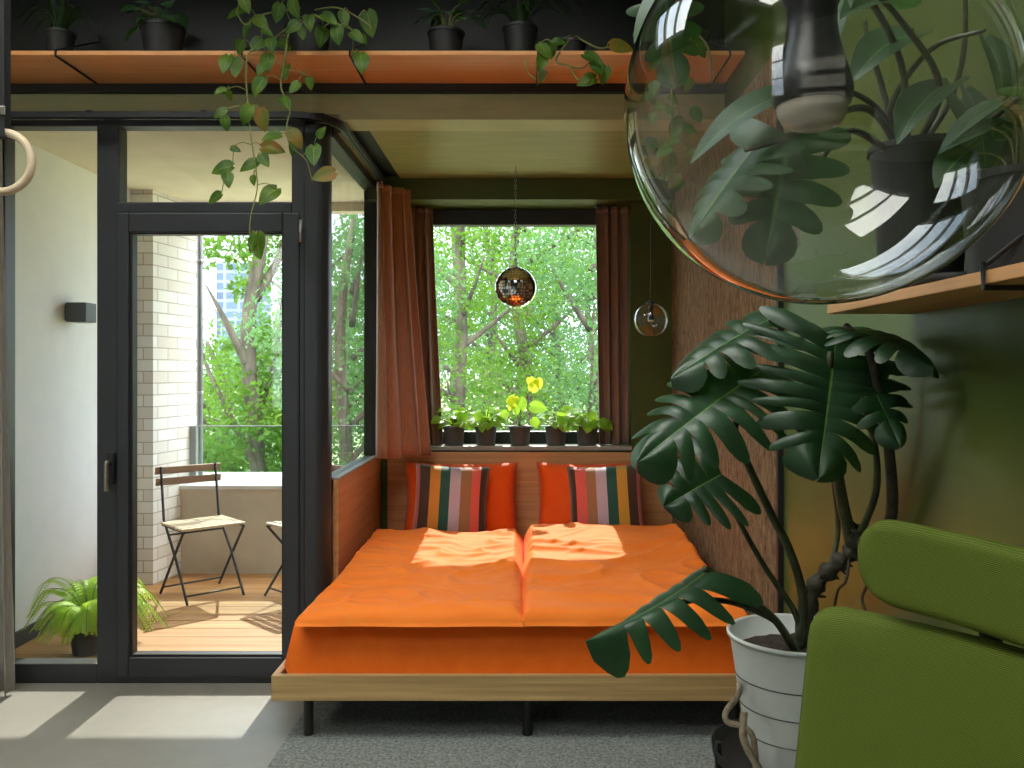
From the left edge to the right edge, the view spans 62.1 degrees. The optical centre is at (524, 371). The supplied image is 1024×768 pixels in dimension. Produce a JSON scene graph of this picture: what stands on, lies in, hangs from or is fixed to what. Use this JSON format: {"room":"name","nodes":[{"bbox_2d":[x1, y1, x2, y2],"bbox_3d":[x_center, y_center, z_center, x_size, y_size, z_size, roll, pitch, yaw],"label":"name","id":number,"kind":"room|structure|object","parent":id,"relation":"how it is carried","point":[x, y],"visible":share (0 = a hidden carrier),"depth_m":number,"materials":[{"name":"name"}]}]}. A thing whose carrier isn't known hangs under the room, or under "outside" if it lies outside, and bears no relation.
{"room":"studio apartment","nodes":[
{"label":"studio apartment","id":0,"kind":"room"},
{"bbox_2d":[15,141,129,631],"bbox_3d":[-2.675,0.115,4.845,0.150,2.630,1.810,0,0,0],"label":"wall","id":1,"kind":"structure","parent":0,"point":[56,212],"depth_m":4.70,"materials":[{"name":"white paint"}]},
{"bbox_2d":[15,614,65,648],"bbox_3d":[-2.592,1.365,4.775,0.015,0.079,1.650,0,0,0],"label":"baseboard","id":2,"kind":"structure","parent":1,"relation":"attached to","point":[22,637],"depth_m":4.42,"materials":[{"name":"grey"}]},
{"bbox_2d":[65,302,95,322],"bbox_3d":[-2.538,-0.337,4.850,0.125,0.113,0.120,0,0,0],"label":"wall lamp","id":3,"kind":"object","parent":1,"relation":"attached to","point":[75,312],"visible":1,"depth_m":4.79,"materials":[{"name":"black metal"}]},
{"bbox_2d":[15,574,281,657],"bbox_3d":[-0.200,1.417,4.933,4.800,0.027,1.975,0,0,0],"label":"deck","id":4,"kind":"object","parent":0,"point":[228,620],"visible":0.22,"depth_m":4.80,"materials":[{"name":"brown wood"}]},
{"bbox_2d":[21,576,167,655],"bbox_3d":[-2.174,1.225,4.315,0.595,0.358,0.626,0,0,-44],"label":"potted fern","id":5,"kind":"object","parent":4,"relation":"on","point":[80,612],"visible":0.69,"depth_m":4.20,"materials":[{"name":"green plant"}]},
{"bbox_2d":[69,624,96,655],"bbox_3d":[-2.190,1.327,4.270,0.196,0.155,0.196,0,0,0],"label":"pot","id":6,"kind":"object","parent":5,"relation":"on","point":[81,645],"depth_m":4.19,"materials":[{"name":"black plastic"}]},
{"bbox_2d":[130,190,196,584],"bbox_3d":[-2.558,0.115,5.860,0.385,2.630,0.520,0,0,0],"label":"brick wall","id":7,"kind":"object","parent":4,"relation":"on","point":[166,265],"visible":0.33,"depth_m":5.72,"materials":[{"name":"white brick"}]},
{"bbox_2d":[197,236,203,474],"bbox_3d":[-2.352,-0.225,6.150,0.054,1.950,0.054,0,0,0],"label":"drainpipe","id":8,"kind":"object","parent":7,"relation":"attached to","point":[200,261],"visible":0.88,"depth_m":6.13,"materials":[{"name":"grey metal"}]},
{"bbox_2d":[155,463,245,605],"bbox_3d":[-2.044,1.003,5.375,0.420,0.801,0.456,0,0,-43],"label":"folding chair","id":9,"kind":"object","parent":4,"relation":"on","point":[205,523],"visible":1,"depth_m":5.41,"materials":[{"name":"brown wood"}]},
{"bbox_2d":[181,489,281,573],"bbox_3d":[0.000,1.123,6.110,4.800,0.615,0.380,0,0,0],"label":"parapet","id":10,"kind":"object","parent":4,"relation":"on","point":[257,550],"visible":0.14,"depth_m":5.92,"materials":[{"name":"beige concrete"}]},
{"bbox_2d":[180,472,281,488],"bbox_3d":[0.001,0.780,6.110,4.798,0.070,0.420,0,0,0],"label":"cap","id":11,"kind":"object","parent":10,"relation":"on","point":[229,481],"visible":0.12,"depth_m":5.95,"materials":[{"name":"white concrete"}]},
{"bbox_2d":[190,425,570,476],"bbox_3d":[0.007,0.564,6.053,4.785,0.363,0.045,0,0,0],"label":"glass balustrade","id":12,"kind":"object","parent":11,"relation":"on","point":[193,429],"visible":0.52,"depth_m":6.05,"materials":[{"name":"clear glass"}]},
{"bbox_2d":[263,464,342,596],"bbox_3d":[-1.346,1.003,5.345,0.420,0.801,0.456,0,0,43],"label":"folding chair","id":13,"kind":"object","parent":4,"relation":"on","point":[278,524],"visible":0.16,"depth_m":5.34,"materials":[{"name":"brown wood"}]},
{"bbox_2d":[17,131,363,213],"bbox_3d":[-0.300,-1.343,5.072,5.800,0.415,2.095,0,0,0],"label":"ceiling","id":14,"kind":"structure","parent":0,"point":[180,165],"depth_m":4.89,"materials":[{"name":"white paint"}]},
{"bbox_2d":[332,491,332,581],"bbox_3d":[-0.930,0.978,4.525,0.070,0.845,1.190,0,0,0],"label":"wall","id":15,"kind":"structure","parent":0,"point":[332,491],"depth_m":3.95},
{"bbox_2d":[332,128,376,490],"bbox_3d":[-0.913,-0.287,4.525,0.103,1.685,1.190,0,0,0],"label":"window","id":16,"kind":"structure","parent":15,"relation":"in","point":[342,153],"depth_m":5.09,"materials":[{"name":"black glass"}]},
{"bbox_2d":[11,0,724,130],"bbox_3d":[-1.275,-1.580,3.923,4.350,0.880,0.194,0,0,0],"label":"wall","id":17,"kind":"structure","parent":0,"point":[597,22],"depth_m":3.83,"materials":[{"name":"green paint"}]},
{"bbox_2d":[352,131,397,175],"bbox_3d":[-0.787,-1.171,4.510,0.101,0.038,0.976,0,0,0],"label":"trim","id":18,"kind":"structure","parent":17,"relation":"attached to","point":[365,138],"depth_m":4.46,"materials":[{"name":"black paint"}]},
{"bbox_2d":[11,35,744,93],"bbox_3d":[-0.852,-1.383,3.650,3.497,0.257,0.378,0,0,0],"label":"wall shelf","id":19,"kind":"object","parent":17,"relation":"attached to","point":[56,71],"visible":0.73,"depth_m":3.70,"materials":[{"name":"brown wood"}]},
{"bbox_2d":[11,0,104,50],"bbox_3d":[-1.994,-1.463,3.604,0.432,0.302,0.259,0,0,0],"label":"potted plant","id":20,"kind":"object","parent":19,"relation":"on","point":[57,36],"visible":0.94,"depth_m":3.58,"materials":[{"name":"green plant"}]},
{"bbox_2d":[120,0,190,50],"bbox_3d":[-1.564,-1.449,3.638,0.284,0.273,0.310,0,0,0],"label":"potted plant","id":21,"kind":"object","parent":19,"relation":"on","point":[157,34],"visible":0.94,"depth_m":3.54,"materials":[{"name":"green plant"}]},
{"bbox_2d":[209,0,377,259],"bbox_3d":[-0.930,-0.997,3.525,0.672,1.098,0.353,0,0,0],"label":"pothos","id":22,"kind":"object","parent":19,"relation":"hanging from","point":[304,33],"visible":0.99,"depth_m":3.41,"materials":[{"name":"green plant"}]},
{"bbox_2d":[284,17,330,50],"bbox_3d":[-0.919,-1.387,3.600,0.196,0.150,0.196,0,0,0],"label":"pot","id":23,"kind":"object","parent":19,"relation":"on","point":[309,43],"depth_m":3.53,"materials":[{"name":"black plastic"}]},
{"bbox_2d":[415,0,485,50],"bbox_3d":[-0.329,-1.440,3.584,0.302,0.257,0.293,0,0,40],"label":"potted plant","id":24,"kind":"object","parent":19,"relation":"on","point":[442,37],"visible":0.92,"depth_m":3.55,"materials":[{"name":"green plant"}]},
{"bbox_2d":[460,0,578,50],"bbox_3d":[-0.015,-1.494,3.612,0.549,0.364,0.280,0,0,0],"label":"potted plant","id":25,"kind":"object","parent":19,"relation":"on","point":[519,34],"visible":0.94,"depth_m":3.56,"materials":[{"name":"green plant"}]},
{"bbox_2d":[525,35,632,85],"bbox_3d":[0.187,-1.292,3.456,0.344,0.286,0.372,0,0,-37],"label":"pothos","id":26,"kind":"object","parent":19,"relation":"hanging from","point":[547,50],"visible":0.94,"depth_m":3.40,"materials":[{"name":"green plant"}]},
{"bbox_2d":[557,37,586,50],"bbox_3d":[0.200,-1.357,3.620,0.126,0.090,0.126,0,0,0],"label":"pot","id":27,"kind":"object","parent":26,"relation":"on","point":[573,43],"depth_m":3.57,"materials":[{"name":"black plastic"}]},
{"bbox_2d":[641,27,712,191],"bbox_3d":[0.659,-1.092,3.484,0.240,0.721,0.387,0,0,39],"label":"pothos","id":28,"kind":"object","parent":19,"relation":"hanging from","point":[677,125],"visible":0.83,"depth_m":3.42,"materials":[{"name":"green plant"}]},
{"bbox_2d":[700,27,708,42],"bbox_3d":[0.699,-1.372,3.600,0.156,0.120,0.156,0,0,0],"label":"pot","id":29,"kind":"object","parent":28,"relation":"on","point":[705,33],"depth_m":3.55,"materials":[{"name":"black plastic"}]},
{"bbox_2d":[0,683,740,767],"bbox_3d":[-1.275,1.550,1.260,4.650,0.300,8.320,0,0,0],"label":"floor","id":30,"kind":"structure","parent":0,"point":[43,725],"depth_m":3.37,"materials":[{"name":"grey concrete"}]},
{"bbox_2d":[267,701,739,767],"bbox_3d":[-0.013,1.395,3.250,1.795,0.009,3.500,0,0,0],"label":"rug","id":31,"kind":"object","parent":30,"relation":"on","point":[346,734],"visible":0.33,"depth_m":3.26,"materials":[{"name":"grey carpet"}]},
{"bbox_2d":[271,452,737,735],"bbox_3d":[-0.037,0.933,4.140,1.831,0.911,1.900,0,0,0],"label":"double bed","id":32,"kind":"object","parent":31,"relation":"on","point":[357,495],"visible":0.36,"depth_m":3.20,"materials":[{"name":"brown wood"}]},
{"bbox_2d":[284,534,734,672],"bbox_3d":[-0.037,1.075,4.139,1.752,0.250,1.838,0,0,0],"label":"mattress","id":33,"kind":"object","parent":32,"relation":"on","point":[347,649],"visible":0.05,"depth_m":3.23,"materials":[{"name":"orange fabric"}]},
{"bbox_2d":[295,527,524,626],"bbox_3d":[-0.427,0.881,3.845,0.864,0.139,1.363,0,0,0],"label":"duvet","id":34,"kind":"object","parent":33,"relation":"on","point":[420,577],"visible":0.98,"depth_m":3.57,"materials":[{"name":"orange fabric"}]},
{"bbox_2d":[412,463,489,531],"bbox_3d":[-0.413,0.725,4.737,0.431,0.427,0.194,0,0,0],"label":"striped cushion","id":35,"kind":"object","parent":33,"relation":"on","point":[447,498],"visible":0.87,"depth_m":4.69,"materials":[{"name":"multicoloured fabric"}]},
{"bbox_2d":[404,462,517,530],"bbox_3d":[-0.371,0.737,4.930,0.660,0.417,0.215,0,0,0],"label":"pillow","id":36,"kind":"object","parent":33,"relation":"on","point":[500,503],"visible":0.34,"depth_m":4.89,"materials":[{"name":"fabric"}]},
{"bbox_2d":[536,462,630,523],"bbox_3d":[0.377,0.737,4.931,0.620,0.417,0.207,0,0,0],"label":"pillow","id":37,"kind":"object","parent":33,"relation":"on","point":[555,503],"visible":0.22,"depth_m":4.88,"materials":[{"name":"fabric"}]},
{"bbox_2d":[567,464,643,525],"bbox_3d":[0.452,0.725,4.741,0.431,0.427,0.197,0,0,0],"label":"striped cushion","id":38,"kind":"object","parent":33,"relation":"on","point":[611,495],"visible":0.84,"depth_m":4.69,"materials":[{"name":"multicoloured fabric"}]},
{"bbox_2d":[522,522,746,626],"bbox_3d":[0.414,0.873,3.864,0.872,0.155,1.390,0,0,0],"label":"duvet","id":39,"kind":"object","parent":33,"relation":"on","point":[575,573],"visible":0.85,"depth_m":3.70,"materials":[{"name":"orange fabric"}]},
{"bbox_2d":[711,718,752,767],"bbox_3d":[0.686,1.169,2.200,0.402,0.442,0.402,0,0,0],"label":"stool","id":40,"kind":"object","parent":31,"relation":"on","point":[728,751],"visible":0.22,"depth_m":2.24,"materials":[{"name":"black metal"}]},
{"bbox_2d":[585,306,938,767],"bbox_3d":[0.514,0.423,2.050,0.773,1.159,0.646,0,0,0],"label":"monstera","id":41,"kind":"object","parent":40,"relation":"on","point":[769,649],"visible":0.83,"depth_m":1.91,"materials":[{"name":"green plant"}]},
{"bbox_2d":[722,681,761,767],"bbox_3d":[0.525,0.865,2.131,0.096,0.201,0.356,0,0,6],"label":"rope","id":42,"kind":"object","parent":41,"relation":"hanging from","point":[751,751],"visible":0.98,"depth_m":1.97,"materials":[{"name":"beige fabric"}]},
{"bbox_2d":[726,613,814,767],"bbox_3d":[0.699,0.837,2.200,0.346,0.330,0.346,0,0,0],"label":"pot","id":43,"kind":"object","parent":41,"relation":"on","point":[769,664],"depth_m":2.11,"materials":[{"name":"grey plastic"}]},
{"bbox_2d":[795,520,1023,767],"bbox_3d":[0.432,0.814,1.054,0.700,1.172,0.570,0,0,-37],"label":"armchair","id":44,"kind":"object","parent":30,"relation":"on","point":[880,690],"visible":1,"depth_m":1.27,"materials":[{"name":"green"}]},
{"bbox_2d":[332,126,705,179],"bbox_3d":[-0.050,-1.675,4.510,1.900,1.090,0.980,0,0,0],"label":"ceiling","id":45,"kind":"structure","parent":0,"point":[412,154],"depth_m":4.41,"materials":[{"name":"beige paint"}]},
{"bbox_2d":[11,110,386,183],"bbox_3d":[-1.756,-1.119,4.337,1.887,0.041,1.307,0,0,0],"label":"track","id":46,"kind":"object","parent":45,"relation":"attached to","point":[342,126],"visible":0.97,"depth_m":3.69,"materials":[{"name":"black metal"}]},
{"bbox_2d":[0,139,14,696],"bbox_3d":[-2.438,0.134,3.659,0.446,2.520,0.140,0,0,0],"label":"curtain","id":47,"kind":"object","parent":46,"relation":"hanging from","point":[7,658],"visible":0.98,"depth_m":3.68,"materials":[{"name":"grey fabric"}]},
{"bbox_2d":[376,181,430,458],"bbox_3d":[-0.726,-0.292,4.788,0.231,1.547,0.396,0,0,30],"label":"curtain","id":48,"kind":"object","parent":46,"relation":"hanging from","point":[402,426],"visible":1,"depth_m":4.82,"materials":[{"name":"orange fabric"}]},
{"bbox_2d":[495,166,535,308],"bbox_3d":[-0.052,-0.742,4.680,0.230,0.789,0.230,0,0,0],"label":"ball","id":49,"kind":"object","parent":45,"relation":"hanging from","point":[515,287],"visible":1,"depth_m":4.60,"materials":[{"name":"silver metal"}]},
{"bbox_2d":[634,145,667,336],"bbox_3d":[0.637,-0.658,4.300,0.172,0.963,0.172,0,0,0],"label":"globe pendant","id":50,"kind":"object","parent":45,"relation":"hanging from","point":[650,303],"visible":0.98,"depth_m":4.30,"materials":[{"name":"clear glass"}]},
{"bbox_2d":[367,176,674,528],"bbox_3d":[-0.015,-0.410,5.210,1.830,3.620,0.420,0,0,0],"label":"wall","id":51,"kind":"structure","parent":0,"point":[649,358],"depth_m":5.12,"materials":[{"name":"green paint"}]},
{"bbox_2d":[430,209,631,449],"bbox_3d":[-0.050,-0.273,5.230,1.380,1.485,0.280,0,0,0],"label":"window","id":52,"kind":"structure","parent":51,"relation":"in","point":[441,217],"depth_m":5.29,"materials":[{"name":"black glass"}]},
{"bbox_2d":[411,206,442,444],"bbox_3d":[-0.609,-0.281,5.203,0.219,1.460,0.083,0,0,0],"label":"curtain","id":53,"kind":"object","parent":52,"relation":"hanging from","point":[422,217],"visible":0.59,"depth_m":5.20,"materials":[{"name":"brown fabric"}]},
{"bbox_2d":[431,406,477,445],"bbox_3d":[-0.420,0.327,5.175,0.288,0.235,0.303,0,0,0],"label":"windowsill plant","id":54,"kind":"object","parent":52,"relation":"on","point":[454,433],"visible":0.99,"depth_m":5.12,"materials":[{"name":"green plant"}]},
{"bbox_2d":[465,407,511,445],"bbox_3d":[-0.239,0.329,5.187,0.274,0.233,0.251,0,0,-22],"label":"windowsill plant","id":55,"kind":"object","parent":52,"relation":"on","point":[486,430],"visible":1,"depth_m":5.13,"materials":[{"name":"green plant"}]},
{"bbox_2d":[499,376,546,445],"bbox_3d":[-0.012,0.234,5.175,0.292,0.421,0.138,0,0,0],"label":"windowsill plant","id":56,"kind":"object","parent":52,"relation":"on","point":[520,434],"visible":1,"depth_m":5.15,"materials":[{"name":"green plant"}]},
{"bbox_2d":[534,405,578,445],"bbox_3d":[0.211,0.325,5.165,0.300,0.240,0.282,0,0,-20],"label":"windowsill plant","id":57,"kind":"object","parent":52,"relation":"on","point":[555,433],"visible":0.94,"depth_m":5.12,"materials":[{"name":"green plant"}]},
{"bbox_2d":[568,407,612,445],"bbox_3d":[0.383,0.329,5.172,0.309,0.232,0.254,0,0,0],"label":"windowsill plant","id":58,"kind":"object","parent":52,"relation":"on","point":[588,427],"visible":0.99,"depth_m":5.12,"materials":[{"name":"green plant"}]},
{"bbox_2d":[595,206,628,444],"bbox_3d":[0.530,-0.281,5.203,0.201,1.460,0.082,0,0,0],"label":"curtain","id":59,"kind":"object","parent":52,"relation":"hanging from","point":[611,222],"visible":0.98,"depth_m":5.20,"materials":[{"name":"brown fabric"}]},
{"bbox_2d":[724,0,1023,647],"bbox_3d":[0.975,-0.310,1.300,0.150,3.420,8.400,0,0,0],"label":"wall","id":60,"kind":"structure","parent":0,"point":[960,463],"depth_m":1.93,"materials":[{"name":"green paint"}]},
{"bbox_2d":[672,51,775,708],"bbox_3d":[0.890,0.125,4.045,0.017,2.510,2.130,0,0,0],"label":"wall panel","id":61,"kind":"object","parent":60,"relation":"attached to","point":[702,303],"visible":0.24,"depth_m":3.72,"materials":[{"name":"brown wood"}]},
{"bbox_2d":[776,47,783,612],"bbox_3d":[0.889,0.125,2.967,0.019,2.510,0.024,0,0,0],"label":"trim","id":62,"kind":"structure","parent":60,"relation":"attached to","point":[779,268],"depth_m":2.96,"materials":[{"name":"black metal"}]},
{"bbox_2d":[827,233,1023,313],"bbox_3d":[0.795,-0.239,1.160,0.208,0.232,1.620,0,0,0],"label":"wall shelf","id":63,"kind":"object","parent":60,"relation":"attached to","point":[1003,283],"visible":1,"depth_m":1.49,"materials":[{"name":"brown wood"}]},
{"bbox_2d":[626,0,1021,288],"bbox_3d":[0.539,-0.473,1.559,0.800,0.635,0.340,0,0,-19],"label":"potted plant","id":64,"kind":"object","parent":63,"relation":"on","point":[917,224],"visible":0.79,"depth_m":1.51,"materials":[{"name":"green plant"}]},
{"bbox_2d":[791,170,869,245],"bbox_3d":[0.678,-0.354,1.844,0.230,0.172,0.070,0,0,38],"label":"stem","id":65,"kind":"object","parent":64,"relation":"in","point":[796,230],"visible":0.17,"depth_m":1.92,"materials":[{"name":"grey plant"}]},
{"bbox_2d":[867,133,972,288],"bbox_3d":[0.800,-0.305,1.720,0.202,0.300,0.202,0,0,0],"label":"pot","id":66,"kind":"object","parent":64,"relation":"on","point":[917,224],"depth_m":1.65,"materials":[{"name":"black plastic"}]},
{"bbox_2d":[905,271,966,286],"bbox_3d":[0.790,-0.165,1.560,0.170,0.020,0.170,0,0,0],"label":"saucer","id":67,"kind":"object","parent":63,"relation":"on","point":[933,277],"visible":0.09,"depth_m":1.50,"materials":[{"name":"black plastic"}]},
{"bbox_2d":[932,87,1023,273],"bbox_3d":[0.809,-0.323,1.377,0.249,0.336,0.242,0,0,-26],"label":"potted plant","id":68,"kind":"object","parent":63,"relation":"on","point":[982,191],"visible":0.85,"depth_m":1.36,"materials":[{"name":"green plant"}]},
{"bbox_3d":[-1.275,-2.120,0.460,4.650,0.200,6.720,0,0,0],"label":"ceiling","id":69,"kind":"structure","parent":0,"visible":0},
{"bbox_2d":[0,0,35,195],"bbox_3d":[-1.784,-1.310,2.897,0.231,1.419,0.042,0,0,0],"label":"ring","id":70,"kind":"object","parent":69,"relation":"hanging from","point":[6,132],"visible":1,"depth_m":2.89,"materials":[{"name":"brown wood"}]},
{"bbox_2d":[624,0,1023,304],"bbox_3d":[0.217,-1.035,0.620,0.289,1.970,0.289,0,0,-9],"label":"globe pendant","id":71,"kind":"object","parent":69,"relation":"hanging from","point":[812,91],"visible":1,"depth_m":0.60,"materials":[{"name":"clear glass"}]},
{"bbox_3d":[-2.935,0.117,3.920,1.030,2.565,0.200,0,0,0],"label":"wall","id":72,"kind":"structure","parent":0,"visible":0},
{"bbox_2d":[2,113,331,682],"bbox_3d":[-1.654,0.117,3.837,1.532,2.565,0.186,0,0,0],"label":"door","id":73,"kind":"structure","parent":72,"relation":"in","point":[304,224],"depth_m":3.82,"materials":[{"name":"black metal"}]},
{"label":"outside","id":74,"kind":"structure","parent":0,"visible":0},
{"bbox_2d":[203,377,586,470],"bbox_3d":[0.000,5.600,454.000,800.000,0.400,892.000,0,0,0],"label":"ground","id":75,"kind":"structure","parent":74,"point":[358,441],"depth_m":87.44,"materials":[{"name":"green plant"}]},
{"bbox_2d":[203,309,281,471],"bbox_3d":[-8.078,2.041,22.020,4.276,7.410,4.414,0,0,-38],"label":"broadleaf tree","id":76,"kind":"object","parent":75,"relation":"on","point":[228,366],"visible":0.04,"depth_m":21.77,"materials":[{"name":"green plant"}]},
{"bbox_2d":[216,256,270,381],"bbox_3d":[-100.500,-18.100,307.000,17.000,47.000,22.000,0,0,0],"label":"office tower","id":77,"kind":"structure","parent":75,"relation":"on","point":[223,276],"depth_m":300.01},
{"bbox_2d":[230,256,251,262],"bbox_3d":[-102.000,-40.100,308.500,8.000,3.000,11.000,0,0,0],"label":"plant","id":78,"kind":"object","parent":77,"relation":"on","point":[241,261],"depth_m":303.03,"materials":[{"name":"green plant"}]},
{"bbox_2d":[217,422,334,471],"bbox_3d":[-4.421,4.217,27.007,24.723,5.174,16.454,0,0,-3],"label":"undergrowth","id":79,"kind":"object","parent":75,"relation":"on","point":[333,451],"visible":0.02,"depth_m":33.19,"materials":[{"name":"green plant"}]},
{"bbox_2d":[203,236,350,471],"bbox_3d":[-4.837,0.666,15.296,3.756,9.478,2.978,0,0,0],"label":"broadleaf tree","id":80,"kind":"object","parent":75,"relation":"on","point":[255,398],"visible":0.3,"depth_m":14.84,"materials":[{"name":"green plant"}]},
{"bbox_2d":[203,332,356,471],"bbox_3d":[-11.592,2.440,38.457,9.225,8.572,7.318,0,0,-15],"label":"broadleaf tree","id":81,"kind":"object","parent":75,"relation":"on","point":[215,418],"visible":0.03,"depth_m":37.47,"materials":[{"name":"green plant"}]},
{"bbox_2d":[221,214,363,471],"bbox_3d":[-4.734,0.900,19.120,4.380,9.024,3.270,0,0,-4],"label":"broadleaf tree","id":82,"kind":"object","parent":75,"relation":"on","point":[338,238],"visible":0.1,"depth_m":18.91,"materials":[{"name":"green plant"}]},
{"bbox_2d":[267,256,363,464],"bbox_3d":[-9.204,0.056,44.289,9.133,12.853,8.151,0,0,-30],"label":"broadleaf tree","id":83,"kind":"object","parent":75,"relation":"on","point":[338,256],"visible":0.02,"depth_m":43.89,"materials":[{"name":"green plant"}]},
{"bbox_2d":[241,214,467,465],"bbox_3d":[-2.634,1.245,12.787,3.162,8.311,2.712,0,0,-35],"label":"broadleaf tree","id":84,"kind":"object","parent":75,"relation":"on","point":[340,378],"visible":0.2,"depth_m":12.90,"materials":[{"name":"green plant"}]},
{"bbox_2d":[332,260,486,448],"bbox_3d":[-4.078,1.193,25.759,6.572,9.570,5.472,0,0,0],"label":"broadleaf tree","id":85,"kind":"object","parent":75,"relation":"on","point":[348,347],"visible":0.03,"depth_m":25.21,"materials":[{"name":"green plant"}]},
{"bbox_2d":[351,227,550,428],"bbox_3d":[-3.163,-0.650,40.264,10.094,14.697,8.212,0,0,4],"label":"broadleaf tree","id":86,"kind":"object","parent":75,"relation":"on","point":[454,263],"visible":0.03,"depth_m":39.21,"materials":[{"name":"green plant"}]},
{"bbox_2d":[350,227,565,430],"bbox_3d":[-1.466,0.666,16.893,4.893,9.699,3.492,0,0,16],"label":"broadleaf tree","id":87,"kind":"object","parent":75,"relation":"on","point":[459,371],"visible":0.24,"depth_m":16.61,"materials":[{"name":"green plant"}]},
{"bbox_2d":[434,227,587,430],"bbox_3d":[-1.169,0.259,26.984,6.070,10.445,4.899,0,0,-28],"label":"broadleaf tree","id":88,"kind":"object","parent":75,"relation":"on","point":[490,334],"visible":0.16,"depth_m":26.62,"materials":[{"name":"green plant"}]},
{"bbox_2d":[433,227,596,430],"bbox_3d":[-0.169,0.082,20.003,5.295,10.689,4.469,0,0,-10],"label":"broadleaf tree","id":89,"kind":"object","parent":75,"relation":"on","point":[524,347],"visible":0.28,"depth_m":19.84,"materials":[{"name":"green plant"}]},
{"bbox_2d":[433,227,596,424],"bbox_3d":[-0.057,-1.299,42.036,9.453,14.528,8.392,0,0,10],"label":"broadleaf tree","id":90,"kind":"object","parent":75,"relation":"on","point":[499,328],"visible":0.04,"depth_m":41.28,"materials":[{"name":"green plant"}]},
{"bbox_2d":[482,227,597,424],"bbox_3d":[1.148,0.166,28.054,5.452,10.824,5.104,0,0,-31],"label":"broadleaf tree","id":91,"kind":"object","parent":75,"relation":"on","point":[553,333],"visible":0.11,"depth_m":27.78,"materials":[{"name":"green plant"}]},
{"bbox_2d":[483,227,597,424],"bbox_3d":[3.120,-1.119,40.780,9.299,14.779,8.927,0,0,-34],"label":"broadleaf tree","id":92,"kind":"object","parent":75,"relation":"on","point":[595,331],"visible":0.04,"depth_m":40.67,"materials":[{"name":"green plant"}]},
{"bbox_2d":[506,227,598,430],"bbox_3d":[1.278,0.868,15.918,3.850,9.067,3.490,0,0,-14],"label":"broadleaf tree","id":93,"kind":"object","parent":75,"relation":"on","point":[592,403],"visible":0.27,"depth_m":15.40,"materials":[{"name":"green plant"}]},
{"bbox_2d":[540,227,597,430],"bbox_3d":[2.869,0.472,18.986,5.209,9.880,3.564,0,0,-23],"label":"broadleaf tree","id":94,"kind":"object","parent":75,"relation":"on","point":[588,237],"visible":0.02,"depth_m":19.16,"materials":[{"name":"green plant"}]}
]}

